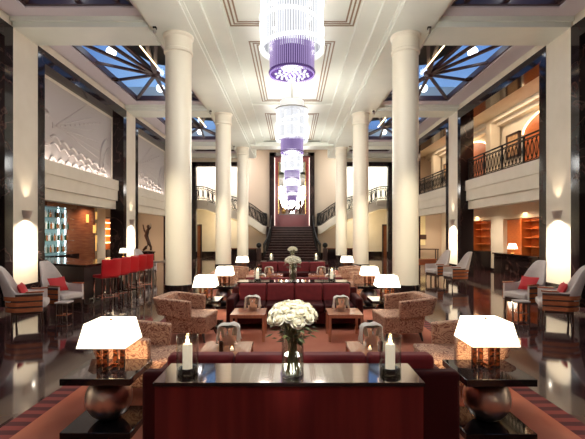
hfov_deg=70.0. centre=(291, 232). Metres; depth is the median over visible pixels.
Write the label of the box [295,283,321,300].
cushion
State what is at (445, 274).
seat cushion
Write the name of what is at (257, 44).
trim
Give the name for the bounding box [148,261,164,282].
glass table
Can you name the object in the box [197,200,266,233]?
flight
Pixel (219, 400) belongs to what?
console table
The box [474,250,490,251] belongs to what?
countertop
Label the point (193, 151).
skylight
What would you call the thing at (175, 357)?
cushion
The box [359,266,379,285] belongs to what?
table lamp
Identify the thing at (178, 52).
column
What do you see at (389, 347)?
pillar candle
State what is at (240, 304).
seat cushion
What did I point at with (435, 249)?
table
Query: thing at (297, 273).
seat cushion
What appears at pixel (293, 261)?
vase
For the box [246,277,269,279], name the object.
cushion
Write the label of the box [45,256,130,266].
countertop
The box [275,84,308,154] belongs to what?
chandelier
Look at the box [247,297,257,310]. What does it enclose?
ice bucket
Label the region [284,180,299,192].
chandelier
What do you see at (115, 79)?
light
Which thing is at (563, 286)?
cushion
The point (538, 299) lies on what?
seat cushion
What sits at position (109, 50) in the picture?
globe light
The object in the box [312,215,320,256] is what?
stair railing
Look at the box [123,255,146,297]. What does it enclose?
bar stool
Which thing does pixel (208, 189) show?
stair railing
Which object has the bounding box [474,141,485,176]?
arched niche
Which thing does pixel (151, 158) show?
relief
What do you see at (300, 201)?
urn
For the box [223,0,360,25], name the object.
trim
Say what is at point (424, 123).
skylight
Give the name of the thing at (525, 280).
cushion
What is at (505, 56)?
skylight
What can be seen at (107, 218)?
display
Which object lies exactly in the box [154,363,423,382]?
tabletop
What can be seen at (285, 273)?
seat cushion
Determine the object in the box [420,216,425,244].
wall panel
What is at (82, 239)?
wall
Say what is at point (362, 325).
napkin
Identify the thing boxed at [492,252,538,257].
countertop
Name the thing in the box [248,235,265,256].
wall
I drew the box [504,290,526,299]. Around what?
seat cushion
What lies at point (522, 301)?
table
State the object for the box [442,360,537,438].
side table
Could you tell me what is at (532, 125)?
arched niche
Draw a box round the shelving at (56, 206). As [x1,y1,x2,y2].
[45,201,78,258]
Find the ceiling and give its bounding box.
[183,0,399,143]
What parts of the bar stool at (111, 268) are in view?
leg, leg, seat, leg, backrest, leg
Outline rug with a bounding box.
[0,270,584,438]
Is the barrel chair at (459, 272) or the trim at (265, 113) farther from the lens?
the trim at (265, 113)
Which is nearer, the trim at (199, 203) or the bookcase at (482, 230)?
the bookcase at (482, 230)
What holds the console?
on the staircase
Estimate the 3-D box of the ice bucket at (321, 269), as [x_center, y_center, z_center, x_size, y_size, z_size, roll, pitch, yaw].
[0.920,1.189,13.100,0.207,0.222,0.207,0,0,45]
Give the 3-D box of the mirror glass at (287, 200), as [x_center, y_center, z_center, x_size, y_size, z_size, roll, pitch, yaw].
[0.000,-3.400,31.480,2.040,3.900,0.040,0,0,0]
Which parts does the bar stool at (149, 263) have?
leg, backrest, leg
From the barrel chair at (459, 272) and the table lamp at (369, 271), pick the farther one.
the barrel chair at (459, 272)
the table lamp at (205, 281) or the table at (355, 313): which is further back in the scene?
the table lamp at (205, 281)
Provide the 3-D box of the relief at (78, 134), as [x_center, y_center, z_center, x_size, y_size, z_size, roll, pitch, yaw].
[-7.242,-3.295,14.125,0.117,2.690,5.350,0,0,0]
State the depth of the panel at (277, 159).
31.45 m
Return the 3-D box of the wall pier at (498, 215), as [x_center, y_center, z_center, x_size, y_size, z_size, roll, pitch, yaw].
[9.400,0.225,17.000,0.200,3.050,18.000,0,0,0]
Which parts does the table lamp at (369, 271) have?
lamp shade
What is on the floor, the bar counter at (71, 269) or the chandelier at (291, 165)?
the bar counter at (71, 269)
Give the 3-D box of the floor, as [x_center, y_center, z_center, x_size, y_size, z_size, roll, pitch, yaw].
[0.000,1.850,13.950,22.000,0.200,35.900,0,0,0]
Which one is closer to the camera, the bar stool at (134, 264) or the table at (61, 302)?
the table at (61, 302)
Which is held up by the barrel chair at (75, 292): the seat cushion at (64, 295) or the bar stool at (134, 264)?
the seat cushion at (64, 295)
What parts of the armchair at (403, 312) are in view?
seat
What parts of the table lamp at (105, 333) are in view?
post, post, lamp shade, post, post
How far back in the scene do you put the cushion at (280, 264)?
14.22 m
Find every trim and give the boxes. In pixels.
[0,18,164,306]
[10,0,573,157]
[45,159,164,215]
[192,162,391,258]
[197,201,386,205]
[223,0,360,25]
[249,41,334,101]
[265,113,318,139]
[269,152,314,226]
[419,17,584,306]
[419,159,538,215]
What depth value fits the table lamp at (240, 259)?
13.99 m
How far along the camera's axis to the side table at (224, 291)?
9.66 m
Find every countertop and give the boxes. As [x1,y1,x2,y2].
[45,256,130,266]
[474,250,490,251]
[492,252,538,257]
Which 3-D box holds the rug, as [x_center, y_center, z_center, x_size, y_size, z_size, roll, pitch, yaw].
[0.030,1.744,10.400,5.260,0.013,18.800,0,0,0]
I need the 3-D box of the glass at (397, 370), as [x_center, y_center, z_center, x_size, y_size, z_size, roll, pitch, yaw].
[0.700,0.865,2.980,0.156,0.270,0.156,0,0,0]
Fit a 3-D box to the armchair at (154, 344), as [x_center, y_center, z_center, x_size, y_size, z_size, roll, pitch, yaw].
[-1.646,1.382,4.600,0.887,0.710,0.859,0,0,0]
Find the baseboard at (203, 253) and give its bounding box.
[202,252,381,255]
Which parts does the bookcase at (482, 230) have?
panel, panel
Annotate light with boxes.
[106,47,115,55]
[111,77,118,81]
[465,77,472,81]
[468,47,477,55]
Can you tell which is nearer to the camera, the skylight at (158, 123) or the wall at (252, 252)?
the skylight at (158, 123)
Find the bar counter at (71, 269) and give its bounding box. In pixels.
[45,256,140,308]
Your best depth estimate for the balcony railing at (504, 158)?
13.97 m
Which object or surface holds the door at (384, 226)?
in the wall at (206, 176)
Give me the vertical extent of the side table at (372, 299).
0.515 m
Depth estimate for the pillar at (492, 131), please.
17.38 m
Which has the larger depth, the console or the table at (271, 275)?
the console
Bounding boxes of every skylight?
[0,0,141,15]
[50,44,202,104]
[143,117,215,141]
[192,150,235,152]
[348,150,391,152]
[368,117,440,141]
[381,44,533,104]
[442,0,584,15]
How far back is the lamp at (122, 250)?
12.68 m
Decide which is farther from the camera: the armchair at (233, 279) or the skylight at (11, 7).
the armchair at (233, 279)
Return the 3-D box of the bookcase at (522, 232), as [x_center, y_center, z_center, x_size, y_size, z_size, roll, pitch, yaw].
[9.140,0.590,16.675,0.680,2.320,3.410,0,0,0]
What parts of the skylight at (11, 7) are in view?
dark frame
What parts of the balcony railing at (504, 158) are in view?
post, scroll panel, post, scroll panel, post, handrail, rail, rail, scroll panel, post, scroll panel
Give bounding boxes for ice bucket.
[220,326,236,345]
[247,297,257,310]
[266,267,271,274]
[318,267,324,274]
[335,297,346,310]
[363,326,379,345]
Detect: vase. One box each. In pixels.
[266,299,318,374]
[283,256,300,280]
[287,246,297,255]
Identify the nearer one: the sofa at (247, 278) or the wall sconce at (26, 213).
the sofa at (247, 278)
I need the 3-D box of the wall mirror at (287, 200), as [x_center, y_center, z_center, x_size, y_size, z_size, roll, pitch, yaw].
[0.000,-3.100,31.400,2.630,5.100,0.200,0,0,0]
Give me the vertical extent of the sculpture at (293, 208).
0.635 m
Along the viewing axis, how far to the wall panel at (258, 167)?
31.57 m
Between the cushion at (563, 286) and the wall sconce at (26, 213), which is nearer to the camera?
the cushion at (563, 286)
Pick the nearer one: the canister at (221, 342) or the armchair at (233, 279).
the canister at (221, 342)
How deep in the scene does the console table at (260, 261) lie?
14.67 m
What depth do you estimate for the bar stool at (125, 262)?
10.37 m
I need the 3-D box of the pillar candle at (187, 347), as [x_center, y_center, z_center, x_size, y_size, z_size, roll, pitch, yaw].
[-0.745,0.859,2.980,0.068,0.256,0.068,0,0,0]
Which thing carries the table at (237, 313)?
on the rug
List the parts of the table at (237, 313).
leg, leg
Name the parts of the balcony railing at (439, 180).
scroll panel, scroll panel, handrail, scroll panel, scroll panel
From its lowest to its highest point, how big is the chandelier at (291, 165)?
2.610 m
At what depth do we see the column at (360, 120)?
17.31 m
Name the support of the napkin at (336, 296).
on the ice bucket at (340, 302)
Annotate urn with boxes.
[299,200,301,213]
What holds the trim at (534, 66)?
attached to the wall at (558, 51)
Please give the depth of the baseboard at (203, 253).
31.57 m
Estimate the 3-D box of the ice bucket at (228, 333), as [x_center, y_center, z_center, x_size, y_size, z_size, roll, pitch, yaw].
[-0.735,1.189,4.860,0.207,0.222,0.207,0,0,45]
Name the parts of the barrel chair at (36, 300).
leg, seat rail, armrest, leg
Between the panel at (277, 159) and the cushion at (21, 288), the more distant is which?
the panel at (277, 159)
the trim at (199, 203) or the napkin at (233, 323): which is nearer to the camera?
the napkin at (233, 323)
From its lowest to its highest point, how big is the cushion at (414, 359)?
0.330 m
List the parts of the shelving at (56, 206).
panel, cornice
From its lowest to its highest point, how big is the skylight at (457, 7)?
0.700 m
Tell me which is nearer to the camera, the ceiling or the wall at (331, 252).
the ceiling
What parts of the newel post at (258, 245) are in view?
post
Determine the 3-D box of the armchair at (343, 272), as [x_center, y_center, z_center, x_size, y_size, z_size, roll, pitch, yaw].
[1.676,1.382,12.850,0.887,0.710,0.859,0,0,0]
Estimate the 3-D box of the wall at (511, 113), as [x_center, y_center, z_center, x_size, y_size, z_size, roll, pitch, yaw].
[8.125,-3.450,11.000,1.650,3.000,30.000,0,0,0]
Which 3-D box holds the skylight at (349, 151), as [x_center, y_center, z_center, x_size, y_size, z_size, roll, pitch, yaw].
[5.150,-5.580,26.225,3.300,0.700,2.350,0,0,0]
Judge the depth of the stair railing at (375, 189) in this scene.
31.21 m
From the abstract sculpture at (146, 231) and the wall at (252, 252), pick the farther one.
the wall at (252, 252)
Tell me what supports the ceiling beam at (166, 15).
attached to the wall at (558, 51)
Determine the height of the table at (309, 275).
0.437 m
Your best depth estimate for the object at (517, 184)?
14.33 m
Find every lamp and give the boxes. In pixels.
[76,317,141,372]
[119,248,126,256]
[192,274,218,298]
[215,266,234,285]
[235,256,248,266]
[340,256,353,266]
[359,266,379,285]
[373,274,400,298]
[454,316,520,370]
[507,243,517,253]
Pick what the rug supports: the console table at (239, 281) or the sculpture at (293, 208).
the console table at (239, 281)
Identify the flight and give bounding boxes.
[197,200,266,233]
[317,200,386,233]
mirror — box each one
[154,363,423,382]
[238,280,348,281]
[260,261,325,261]
[274,158,309,225]
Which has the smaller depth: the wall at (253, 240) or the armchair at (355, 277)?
the armchair at (355, 277)
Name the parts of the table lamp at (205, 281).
lamp shade, post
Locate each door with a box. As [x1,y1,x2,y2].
[197,224,201,255]
[382,224,386,255]
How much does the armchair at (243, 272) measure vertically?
0.710 m
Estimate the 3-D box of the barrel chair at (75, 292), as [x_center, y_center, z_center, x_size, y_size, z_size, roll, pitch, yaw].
[-5.056,1.181,9.008,0.868,1.142,0.702,0,0,18]
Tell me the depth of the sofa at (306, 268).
14.22 m
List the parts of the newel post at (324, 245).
post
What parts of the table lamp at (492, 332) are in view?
post, post, lamp shade, post, post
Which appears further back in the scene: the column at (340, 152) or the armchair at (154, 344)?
the column at (340, 152)
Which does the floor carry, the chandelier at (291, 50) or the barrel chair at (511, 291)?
the barrel chair at (511, 291)
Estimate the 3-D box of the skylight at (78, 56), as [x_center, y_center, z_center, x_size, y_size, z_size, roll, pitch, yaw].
[-5.150,-5.580,14.120,3.300,0.700,5.959,0,0,0]
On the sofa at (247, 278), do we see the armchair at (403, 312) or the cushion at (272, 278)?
the cushion at (272, 278)
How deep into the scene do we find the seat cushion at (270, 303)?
7.69 m
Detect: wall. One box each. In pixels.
[0,9,164,283]
[66,205,96,259]
[192,158,391,251]
[231,248,256,259]
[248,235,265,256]
[318,235,335,256]
[327,248,352,259]
[419,8,584,283]
[420,76,538,186]
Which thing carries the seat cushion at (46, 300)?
on the barrel chair at (36, 300)
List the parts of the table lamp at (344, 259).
lamp shade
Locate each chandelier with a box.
[260,0,323,83]
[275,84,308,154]
[281,154,302,180]
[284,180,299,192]
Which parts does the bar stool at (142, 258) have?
leg, backrest, leg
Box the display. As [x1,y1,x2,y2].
[106,217,109,257]
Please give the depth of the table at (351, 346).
4.75 m
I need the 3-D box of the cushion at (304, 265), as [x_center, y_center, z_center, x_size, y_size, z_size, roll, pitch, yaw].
[0.321,1.152,14.310,0.532,0.330,0.208,0,0,0]
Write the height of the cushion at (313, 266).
0.330 m
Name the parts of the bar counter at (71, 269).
panel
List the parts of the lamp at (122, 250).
lamp shade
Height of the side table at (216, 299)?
0.515 m
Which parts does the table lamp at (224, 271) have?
lamp shade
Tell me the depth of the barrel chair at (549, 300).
7.82 m
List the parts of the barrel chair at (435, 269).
seat rail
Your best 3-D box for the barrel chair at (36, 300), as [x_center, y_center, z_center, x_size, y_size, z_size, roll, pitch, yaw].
[-5.142,1.181,7.963,0.868,1.142,0.702,0,0,-24]
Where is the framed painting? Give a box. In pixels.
[506,130,520,159]
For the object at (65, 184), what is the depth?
14.33 m
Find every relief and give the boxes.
[45,74,112,178]
[138,134,164,194]
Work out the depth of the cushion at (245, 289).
8.09 m
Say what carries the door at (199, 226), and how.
in the wall at (206, 176)
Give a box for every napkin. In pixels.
[216,321,241,343]
[244,295,260,309]
[332,295,349,309]
[358,321,383,343]
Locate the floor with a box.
[0,256,584,427]
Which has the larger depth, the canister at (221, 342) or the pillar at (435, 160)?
the pillar at (435, 160)
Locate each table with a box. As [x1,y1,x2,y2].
[54,300,73,320]
[59,359,151,438]
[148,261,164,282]
[153,363,424,438]
[199,341,253,355]
[205,296,222,329]
[209,284,237,308]
[230,308,266,341]
[237,280,349,286]
[260,261,325,263]
[265,274,282,276]
[308,274,325,276]
[325,308,363,341]
[345,341,400,354]
[354,284,383,308]
[367,296,383,322]
[420,248,438,260]
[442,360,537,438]
[512,299,530,318]
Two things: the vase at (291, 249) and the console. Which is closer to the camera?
the vase at (291, 249)
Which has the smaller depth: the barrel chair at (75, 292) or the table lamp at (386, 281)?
the table lamp at (386, 281)
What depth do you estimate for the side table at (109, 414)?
3.62 m
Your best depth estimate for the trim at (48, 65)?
11.34 m
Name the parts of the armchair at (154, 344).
seat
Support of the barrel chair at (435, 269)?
on the floor
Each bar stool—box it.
[93,259,120,309]
[104,257,130,304]
[114,256,138,300]
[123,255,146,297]
[132,254,153,294]
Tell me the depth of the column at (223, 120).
17.31 m
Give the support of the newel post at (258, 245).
on the floor
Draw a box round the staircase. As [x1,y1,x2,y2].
[264,227,319,259]
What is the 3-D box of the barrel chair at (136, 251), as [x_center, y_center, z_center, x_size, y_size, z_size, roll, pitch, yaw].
[-5.678,1.181,15.945,0.868,1.142,0.702,0,0,30]
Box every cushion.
[17,282,27,292]
[43,297,49,307]
[47,277,68,290]
[60,291,82,300]
[167,352,234,366]
[234,352,299,362]
[235,300,265,307]
[239,283,266,300]
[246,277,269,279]
[262,262,277,270]
[265,300,283,312]
[267,283,293,300]
[270,277,291,279]
[277,271,291,276]
[278,262,291,270]
[294,262,308,270]
[295,271,309,276]
[295,277,317,279]
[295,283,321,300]
[301,352,366,362]
[302,300,324,312]
[309,262,324,270]
[319,277,342,279]
[322,283,349,300]
[323,300,354,311]
[366,352,433,367]
[425,268,436,272]
[443,272,451,276]
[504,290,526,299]
[518,276,538,289]
[535,296,541,306]
[556,282,567,292]
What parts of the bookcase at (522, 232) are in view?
panel, panel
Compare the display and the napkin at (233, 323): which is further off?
the display
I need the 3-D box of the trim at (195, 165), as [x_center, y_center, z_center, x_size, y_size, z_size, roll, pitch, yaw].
[0.000,-1.500,28.150,13.600,6.500,0.400,0,0,0]
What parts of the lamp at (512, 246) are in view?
lamp shade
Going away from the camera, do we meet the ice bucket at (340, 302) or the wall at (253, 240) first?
the ice bucket at (340, 302)
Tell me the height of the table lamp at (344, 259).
0.452 m
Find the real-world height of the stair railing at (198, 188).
2.661 m
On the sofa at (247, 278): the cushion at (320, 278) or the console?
the cushion at (320, 278)
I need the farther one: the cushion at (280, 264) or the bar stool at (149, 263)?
the cushion at (280, 264)
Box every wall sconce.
[22,210,32,218]
[551,210,561,218]
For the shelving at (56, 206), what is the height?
3.000 m
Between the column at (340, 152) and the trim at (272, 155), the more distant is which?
the trim at (272, 155)
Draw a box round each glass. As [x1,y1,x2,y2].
[177,365,197,374]
[279,162,304,213]
[380,365,400,374]
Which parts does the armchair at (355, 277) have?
seat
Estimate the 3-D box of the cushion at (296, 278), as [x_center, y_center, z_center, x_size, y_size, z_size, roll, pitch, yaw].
[0.321,1.152,9.340,0.532,0.330,0.208,0,0,0]
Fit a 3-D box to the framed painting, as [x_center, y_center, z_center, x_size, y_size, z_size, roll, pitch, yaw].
[8.685,-3.425,16.400,0.110,0.970,0.960,0,0,0]
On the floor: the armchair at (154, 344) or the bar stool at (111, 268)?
the bar stool at (111, 268)
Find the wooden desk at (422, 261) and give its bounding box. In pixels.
[419,258,436,278]
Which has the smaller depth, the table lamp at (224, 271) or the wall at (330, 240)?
the table lamp at (224, 271)
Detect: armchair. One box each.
[93,320,182,387]
[153,291,217,342]
[210,270,237,290]
[230,265,255,280]
[335,265,360,280]
[349,271,372,293]
[372,291,437,340]
[413,319,511,385]
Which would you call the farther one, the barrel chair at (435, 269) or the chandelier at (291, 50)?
the barrel chair at (435, 269)
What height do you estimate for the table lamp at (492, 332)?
0.452 m
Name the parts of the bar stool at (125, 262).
leg, leg, leg, backrest, leg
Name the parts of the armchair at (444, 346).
seat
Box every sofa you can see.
[142,352,459,438]
[226,283,362,328]
[246,277,350,286]
[256,262,330,279]
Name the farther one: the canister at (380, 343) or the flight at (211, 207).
the flight at (211, 207)
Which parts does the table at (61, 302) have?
leg, leg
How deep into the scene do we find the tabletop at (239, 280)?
8.62 m
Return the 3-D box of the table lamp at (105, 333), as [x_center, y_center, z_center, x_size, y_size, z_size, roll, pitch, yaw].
[-1.633,0.996,3.770,0.416,0.452,0.416,0,0,0]
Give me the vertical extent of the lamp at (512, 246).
0.420 m
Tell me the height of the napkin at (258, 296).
0.228 m
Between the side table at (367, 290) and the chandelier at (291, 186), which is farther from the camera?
the chandelier at (291, 186)
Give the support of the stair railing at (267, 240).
attached to the staircase
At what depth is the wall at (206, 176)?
31.60 m
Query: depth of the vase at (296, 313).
2.86 m
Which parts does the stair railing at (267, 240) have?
handrail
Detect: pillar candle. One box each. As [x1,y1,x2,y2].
[183,336,191,369]
[385,336,394,369]
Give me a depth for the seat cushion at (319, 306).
7.58 m
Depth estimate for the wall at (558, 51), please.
10.84 m
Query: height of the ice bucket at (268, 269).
0.222 m
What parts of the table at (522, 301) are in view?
leg, leg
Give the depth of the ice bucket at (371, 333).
4.79 m
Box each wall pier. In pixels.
[95,208,105,258]
[442,201,538,267]
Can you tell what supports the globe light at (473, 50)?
attached to the skylight at (505, 56)
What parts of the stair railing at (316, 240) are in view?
handrail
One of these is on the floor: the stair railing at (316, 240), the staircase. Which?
the staircase
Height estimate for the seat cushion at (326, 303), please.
0.140 m
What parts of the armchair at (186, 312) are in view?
seat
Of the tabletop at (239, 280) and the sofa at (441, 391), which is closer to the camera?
the sofa at (441, 391)
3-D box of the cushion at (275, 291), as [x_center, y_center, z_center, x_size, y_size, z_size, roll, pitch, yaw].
[-0.221,1.152,8.160,0.532,0.330,0.208,0,0,0]
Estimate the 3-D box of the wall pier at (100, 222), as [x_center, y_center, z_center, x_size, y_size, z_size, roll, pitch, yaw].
[-9.200,0.225,19.525,0.600,3.050,0.850,0,0,0]
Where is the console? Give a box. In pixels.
[279,214,304,226]
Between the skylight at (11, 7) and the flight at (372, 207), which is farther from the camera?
the flight at (372, 207)
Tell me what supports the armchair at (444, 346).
on the rug
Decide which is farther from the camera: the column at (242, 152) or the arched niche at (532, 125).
the column at (242, 152)
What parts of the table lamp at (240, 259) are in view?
lamp shade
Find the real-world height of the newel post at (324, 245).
1.130 m
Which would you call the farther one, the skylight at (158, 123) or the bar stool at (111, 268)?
the skylight at (158, 123)
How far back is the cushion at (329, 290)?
8.09 m
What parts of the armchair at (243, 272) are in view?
seat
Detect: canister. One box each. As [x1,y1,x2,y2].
[219,340,223,351]
[378,340,382,351]
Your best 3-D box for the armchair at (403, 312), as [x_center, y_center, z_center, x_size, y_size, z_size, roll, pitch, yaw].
[1.856,1.382,6.953,0.887,0.710,0.859,0,0,-6]
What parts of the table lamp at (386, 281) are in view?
lamp shade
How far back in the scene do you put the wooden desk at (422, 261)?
16.03 m
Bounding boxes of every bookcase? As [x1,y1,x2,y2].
[474,221,490,269]
[492,218,538,277]
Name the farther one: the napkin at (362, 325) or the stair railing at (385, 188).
the stair railing at (385, 188)
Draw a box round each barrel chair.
[0,266,49,327]
[39,261,83,317]
[134,249,156,278]
[425,250,450,282]
[443,252,471,287]
[503,260,546,315]
[535,265,584,326]
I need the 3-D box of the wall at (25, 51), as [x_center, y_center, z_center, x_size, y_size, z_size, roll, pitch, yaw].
[-8.240,-2.275,12.000,2.920,8.050,32.000,0,0,0]
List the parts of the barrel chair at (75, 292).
seat rail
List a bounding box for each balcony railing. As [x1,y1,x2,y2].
[419,169,445,194]
[468,130,538,179]
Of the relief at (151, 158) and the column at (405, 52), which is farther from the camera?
the relief at (151, 158)
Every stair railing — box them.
[197,186,266,225]
[208,189,264,224]
[263,215,271,256]
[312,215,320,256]
[317,186,386,225]
[319,189,375,224]
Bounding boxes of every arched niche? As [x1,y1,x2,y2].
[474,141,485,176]
[522,111,538,160]
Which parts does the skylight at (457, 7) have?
dark frame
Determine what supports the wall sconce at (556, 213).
attached to the wall at (558, 51)
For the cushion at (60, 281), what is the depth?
8.99 m
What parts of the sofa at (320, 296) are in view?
arm, arm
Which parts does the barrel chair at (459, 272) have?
seat rail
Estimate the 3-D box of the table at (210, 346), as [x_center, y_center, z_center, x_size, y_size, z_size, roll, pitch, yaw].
[-0.740,1.518,4.720,0.560,0.437,0.600,0,0,0]
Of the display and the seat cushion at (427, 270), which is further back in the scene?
the display
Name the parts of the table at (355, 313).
leg, leg, leg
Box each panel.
[248,150,335,234]
[274,157,309,226]
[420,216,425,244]
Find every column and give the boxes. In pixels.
[163,29,193,292]
[214,112,231,269]
[236,147,248,262]
[335,147,347,262]
[352,112,369,265]
[390,29,420,292]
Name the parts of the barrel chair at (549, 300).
leg, seat rail, leg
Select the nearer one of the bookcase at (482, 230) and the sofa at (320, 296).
the sofa at (320, 296)
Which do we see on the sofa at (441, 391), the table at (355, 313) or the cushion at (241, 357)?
the cushion at (241, 357)
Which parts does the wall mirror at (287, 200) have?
frame, frame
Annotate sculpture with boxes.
[142,225,151,251]
[288,206,295,213]
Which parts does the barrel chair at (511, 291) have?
seat rail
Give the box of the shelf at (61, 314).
[56,313,71,315]
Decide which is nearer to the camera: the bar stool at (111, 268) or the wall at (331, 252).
the bar stool at (111, 268)
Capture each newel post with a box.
[256,243,261,259]
[322,243,327,259]
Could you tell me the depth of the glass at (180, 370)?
2.93 m
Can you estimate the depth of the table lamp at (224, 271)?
9.65 m
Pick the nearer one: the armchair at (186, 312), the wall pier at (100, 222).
the armchair at (186, 312)
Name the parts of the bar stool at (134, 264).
backrest, leg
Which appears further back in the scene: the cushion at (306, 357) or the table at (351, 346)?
the table at (351, 346)
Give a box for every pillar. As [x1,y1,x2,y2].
[431,155,440,189]
[486,124,499,173]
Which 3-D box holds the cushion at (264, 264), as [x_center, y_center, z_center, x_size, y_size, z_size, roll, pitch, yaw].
[-0.764,1.152,14.310,0.532,0.330,0.208,0,0,0]

